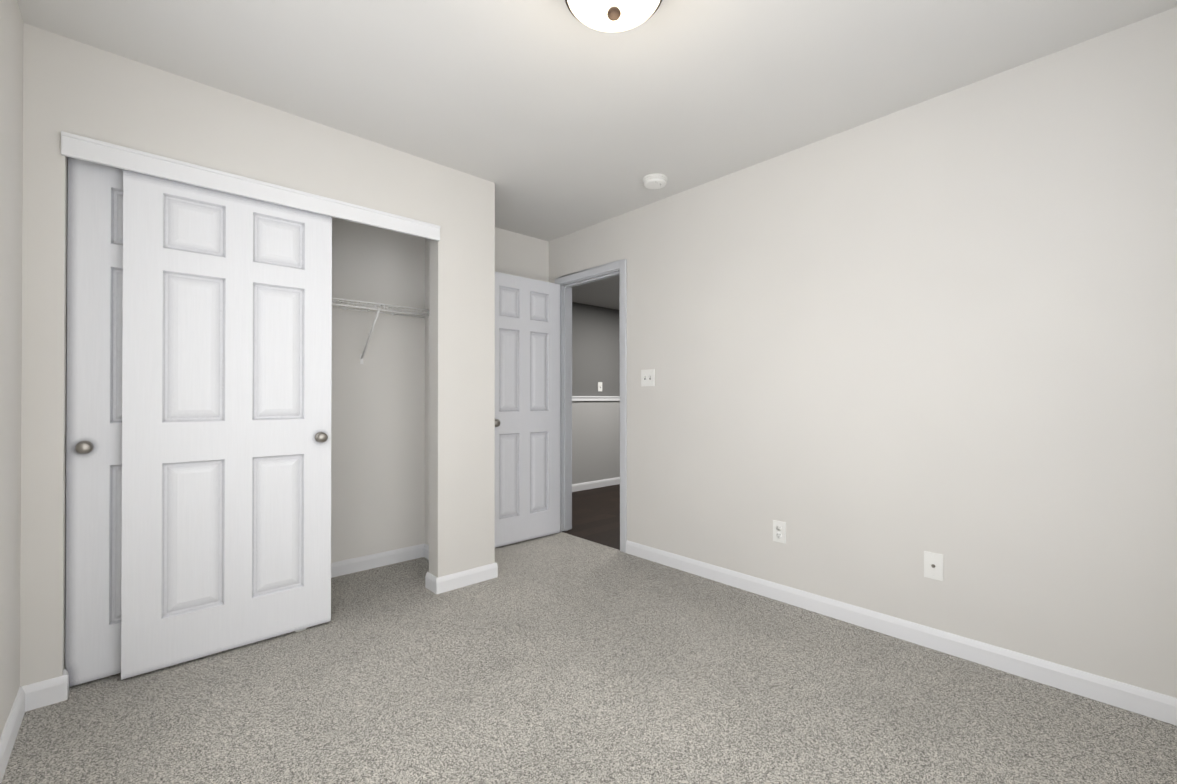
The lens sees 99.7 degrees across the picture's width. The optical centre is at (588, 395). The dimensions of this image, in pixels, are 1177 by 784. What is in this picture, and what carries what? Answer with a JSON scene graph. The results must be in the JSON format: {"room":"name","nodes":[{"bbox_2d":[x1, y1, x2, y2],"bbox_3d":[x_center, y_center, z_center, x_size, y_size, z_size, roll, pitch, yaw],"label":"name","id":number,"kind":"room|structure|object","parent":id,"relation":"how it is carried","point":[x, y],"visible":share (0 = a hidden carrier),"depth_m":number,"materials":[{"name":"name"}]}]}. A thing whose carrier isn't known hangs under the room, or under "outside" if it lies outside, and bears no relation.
{"room":"empty bedroom","nodes":[
{"label":"empty bedroom","id":0,"kind":"room"},
{"bbox_2d":[0,0,23,736],"bbox_3d":[-1.744,-0.105,1.387,0.115,2.440,0.900,0,0,-43],"label":"wall","id":1,"kind":"structure","parent":0,"point":[11,111],"depth_m":1.59,"materials":[{"name":"paint"}]},
{"bbox_2d":[0,686,24,783],"bbox_3d":[-0.917,1.067,0.579,0.014,0.088,3.200,0,0,-43],"label":"baseboard","id":2,"kind":"structure","parent":1,"relation":"attached to","point":[11,727],"depth_m":1.56,"materials":[{"name":"white paint"}]},
{"bbox_2d":[20,23,494,686],"bbox_3d":[-1.375,-0.100,2.417,2.055,2.440,0.115,0,0,-43],"label":"wall","id":3,"kind":"structure","parent":0,"point":[113,98],"depth_m":2.12,"materials":[{"name":"paint"}]},
{"bbox_2d":[22,674,67,711],"bbox_3d":[-1.959,1.073,1.785,0.117,0.088,0.014,0,0,-43],"label":"baseboard","id":4,"kind":"structure","parent":3,"relation":"attached to","point":[40,694],"depth_m":1.78,"materials":[{"name":"white paint"}]},
{"bbox_2d":[62,669,68,693],"bbox_3d":[-1.945,1.073,1.845,0.014,0.088,0.055,0,0,-43],"label":"baseboard","id":5,"kind":"structure","parent":3,"relation":"attached to","point":[65,671],"depth_m":1.85,"materials":[{"name":"white paint"}]},
{"bbox_2d":[61,131,440,240],"bbox_3d":[-1.386,-0.920,2.314,1.475,0.082,0.025,0,0,-43],"label":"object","id":6,"kind":"object","parent":3,"relation":"attached to","point":[102,153],"visible":0.92,"depth_m":2.15,"materials":[{"name":"white paint"}]},
{"bbox_2d":[425,572,436,592],"bbox_3d":[-0.904,1.078,2.856,0.014,0.088,0.129,0,0,-43],"label":"baseboard","id":7,"kind":"structure","parent":3,"relation":"attached to","point":[430,581],"depth_m":2.86,"materials":[{"name":"white paint"}]},
{"bbox_2d":[435,562,497,594],"bbox_3d":[-0.713,1.078,2.934,0.401,0.088,0.014,0,0,-43],"label":"baseboard","id":8,"kind":"structure","parent":3,"relation":"attached to","point":[446,583],"depth_m":2.92,"materials":[{"name":"white paint"}]},
{"bbox_2d":[425,238,428,544],"bbox_3d":[-0.903,-0.096,3.318,0.140,2.440,0.569,0,0,-43],"label":"wall","id":9,"kind":"structure","parent":0,"point":[427,394],"depth_m":3.45,"materials":[{"name":"paint"}]},
{"bbox_2d":[424,544,428,559],"bbox_3d":[-0.960,1.080,3.260,0.014,0.088,0.541,0,0,-43],"label":"baseboard","id":10,"kind":"structure","parent":9,"relation":"attached to","point":[426,551],"depth_m":3.42,"materials":[{"name":"white paint"}]},
{"bbox_2d":[331,217,548,562],"bbox_3d":[-1.444,-0.096,3.284,3.130,2.440,0.115,0,0,-43],"label":"wall","id":11,"kind":"structure","parent":0,"point":[378,450],"depth_m":3.27,"materials":[{"name":"paint"}]},
{"bbox_2d":[331,544,424,577],"bbox_3d":[-1.799,1.078,2.864,1.785,0.088,0.014,0,0,-43],"label":"baseboard","id":12,"kind":"structure","parent":11,"relation":"attached to","point":[352,565],"depth_m":3.24,"materials":[{"name":"white paint"}]},
{"bbox_2d":[332,297,428,363],"bbox_3d":[-1.698,-0.382,2.762,1.785,0.353,0.310,0,0,-43],"label":"wire shelf","id":13,"kind":"object","parent":11,"relation":"attached to","point":[423,313],"visible":0.31,"depth_m":3.06,"materials":[{"name":"white metal"}]},
{"bbox_2d":[1,532,1176,783],"bbox_3d":[-0.129,1.147,1.771,3.019,0.060,4.114,0,0,-43],"label":"floor carpet","id":14,"kind":"object","parent":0,"point":[559,658],"visible":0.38,"depth_m":1.79,"materials":[{"name":"grey carpet"}]},
{"bbox_2d":[562,484,619,549],"bbox_3d":[1.185,1.165,5.088,3.411,0.056,3.210,0,0,-43],"label":"floor","id":15,"kind":"structure","parent":0,"point":[596,515],"depth_m":4.69,"materials":[{"name":"brown wood"}]},
{"bbox_2d":[572,276,618,309],"bbox_3d":[1.226,-1.167,5.137,3.300,0.120,3.210,0,0,-43],"label":"ceiling","id":16,"kind":"structure","parent":0,"point":[603,293],"depth_m":5.38,"materials":[{"name":"paint"}]},
{"bbox_2d":[572,302,619,483],"bbox_3d":[0.177,-0.082,6.270,3.300,2.440,0.115,0,0,-43],"label":"wall","id":17,"kind":"structure","parent":0,"point":[595,347],"depth_m":6.10,"materials":[{"name":"paint"}]},
{"bbox_2d":[572,477,619,491],"bbox_3d":[0.178,1.094,6.178,3.185,0.088,0.014,0,0,-43],"label":"baseboard","id":18,"kind":"structure","parent":17,"relation":"attached to","point":[594,484],"depth_m":6.08,"materials":[{"name":"white paint"}]},
{"bbox_2d":[572,396,619,400],"bbox_3d":[0.183,0.039,6.177,3.185,0.058,0.035,0,0,-43],"label":"trim","id":19,"kind":"structure","parent":17,"relation":"attached to","point":[595,398],"depth_m":6.08,"materials":[{"name":"white paint"}]},
{"bbox_2d":[598,382,601,390],"bbox_3d":[0.147,-0.107,6.155,0.070,0.114,0.018,0,0,-43],"label":"light switch","id":20,"kind":"object","parent":17,"relation":"attached to","point":[599,386],"visible":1,"depth_m":6.15,"materials":[{"name":"white plastic"}]},
{"bbox_2d":[17,0,1176,241],"bbox_3d":[-0.088,-1.383,1.821,3.130,0.120,4.114,0,0,-43],"label":"ceiling","id":21,"kind":"structure","parent":0,"point":[551,120],"depth_m":2.01,"materials":[{"name":"paint"}]},
{"bbox_2d":[565,0,661,31],"bbox_3d":[0.078,-1.240,1.522,0.309,0.170,0.309,0,0,-43],"label":"flush-mount light","id":22,"kind":"object","parent":21,"relation":"attached to","point":[611,15],"visible":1,"depth_m":1.55,"materials":[{"name":"white glass"}]},
{"bbox_2d":[643,173,667,188],"bbox_3d":[0.405,-1.297,3.018,0.151,0.041,0.151,0,0,-43],"label":"smoke detector","id":23,"kind":"object","parent":21,"relation":"attached to","point":[655,181],"visible":1,"depth_m":2.98,"materials":[{"name":"white plastic"}]},
{"bbox_2d":[549,7,1176,697],"bbox_3d":[1.020,-0.098,2.837,0.115,2.440,4.114,0,0,-43],"label":"wall","id":24,"kind":"structure","parent":0,"point":[881,355],"depth_m":2.16,"materials":[{"name":"paint"}]},
{"bbox_2d":[495,272,559,547],"bbox_3d":[-0.498,0.104,3.835,0.710,2.025,0.151,0,0,-43],"label":"entry door","id":25,"kind":"structure","parent":24,"relation":"in","point":[527,408],"depth_m":3.83,"materials":[{"name":"paint"}]},
{"bbox_2d":[555,259,626,552],"bbox_3d":[0.044,0.073,3.895,0.147,2.107,0.811,0,0,-43],"label":"door frame","id":26,"kind":"structure","parent":24,"relation":"attached to","point":[565,406],"depth_m":4.10,"materials":[{"name":"grey paint"}]},
{"bbox_2d":[641,369,654,385],"bbox_3d":[0.405,-0.121,3.409,0.018,0.115,0.115,0,0,-43],"label":"light switch","id":27,"kind":"object","parent":24,"relation":"attached to","point":[647,377],"visible":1,"depth_m":3.40,"materials":[{"name":"white plastic"}]},
{"bbox_2d":[773,520,785,543],"bbox_3d":[1.045,0.746,2.717,0.010,0.115,0.071,0,0,-43],"label":"electrical outlet plate","id":28,"kind":"object","parent":24,"relation":"attached to","point":[779,531],"visible":1,"depth_m":2.71,"materials":[{"name":"white plastic"}]},
{"bbox_2d":[626,540,1176,725],"bbox_3d":[1.280,1.076,2.454,0.014,0.088,2.977,0,0,-43],"label":"baseboard","id":29,"kind":"structure","parent":24,"relation":"attached to","point":[1146,702],"depth_m":2.14,"materials":[{"name":"white paint"}]},
{"bbox_2d":[924,551,942,580],"bbox_3d":[1.523,0.753,2.192,0.019,0.115,0.071,0,0,-43],"label":"outlet plate","id":30,"kind":"object","parent":24,"relation":"attached to","point":[933,565],"visible":1,"depth_m":2.19,"materials":[{"name":"white plastic"}]},
{"bbox_3d":[-1.432,-0.940,2.368,1.460,0.029,0.110,0,0,-43],"label":"closet track","id":31,"kind":"object","parent":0,"visible":0},
{"bbox_2d":[65,157,122,686],"bbox_3d":[-1.697,0.082,2.129,0.750,2.049,0.084,0,0,-43],"label":"closet door","id":32,"kind":"structure","parent":31,"relation":"hanging from","point":[94,423],"depth_m":1.93,"materials":[{"name":"paint"}]},
{"bbox_2d":[121,170,331,679],"bbox_3d":[-1.538,0.082,2.184,0.750,2.049,0.084,0,0,-43],"label":"closet door","id":33,"kind":"structure","parent":31,"relation":"hanging from","point":[226,417],"depth_m":2.15,"materials":[{"name":"paint"}]}
]}

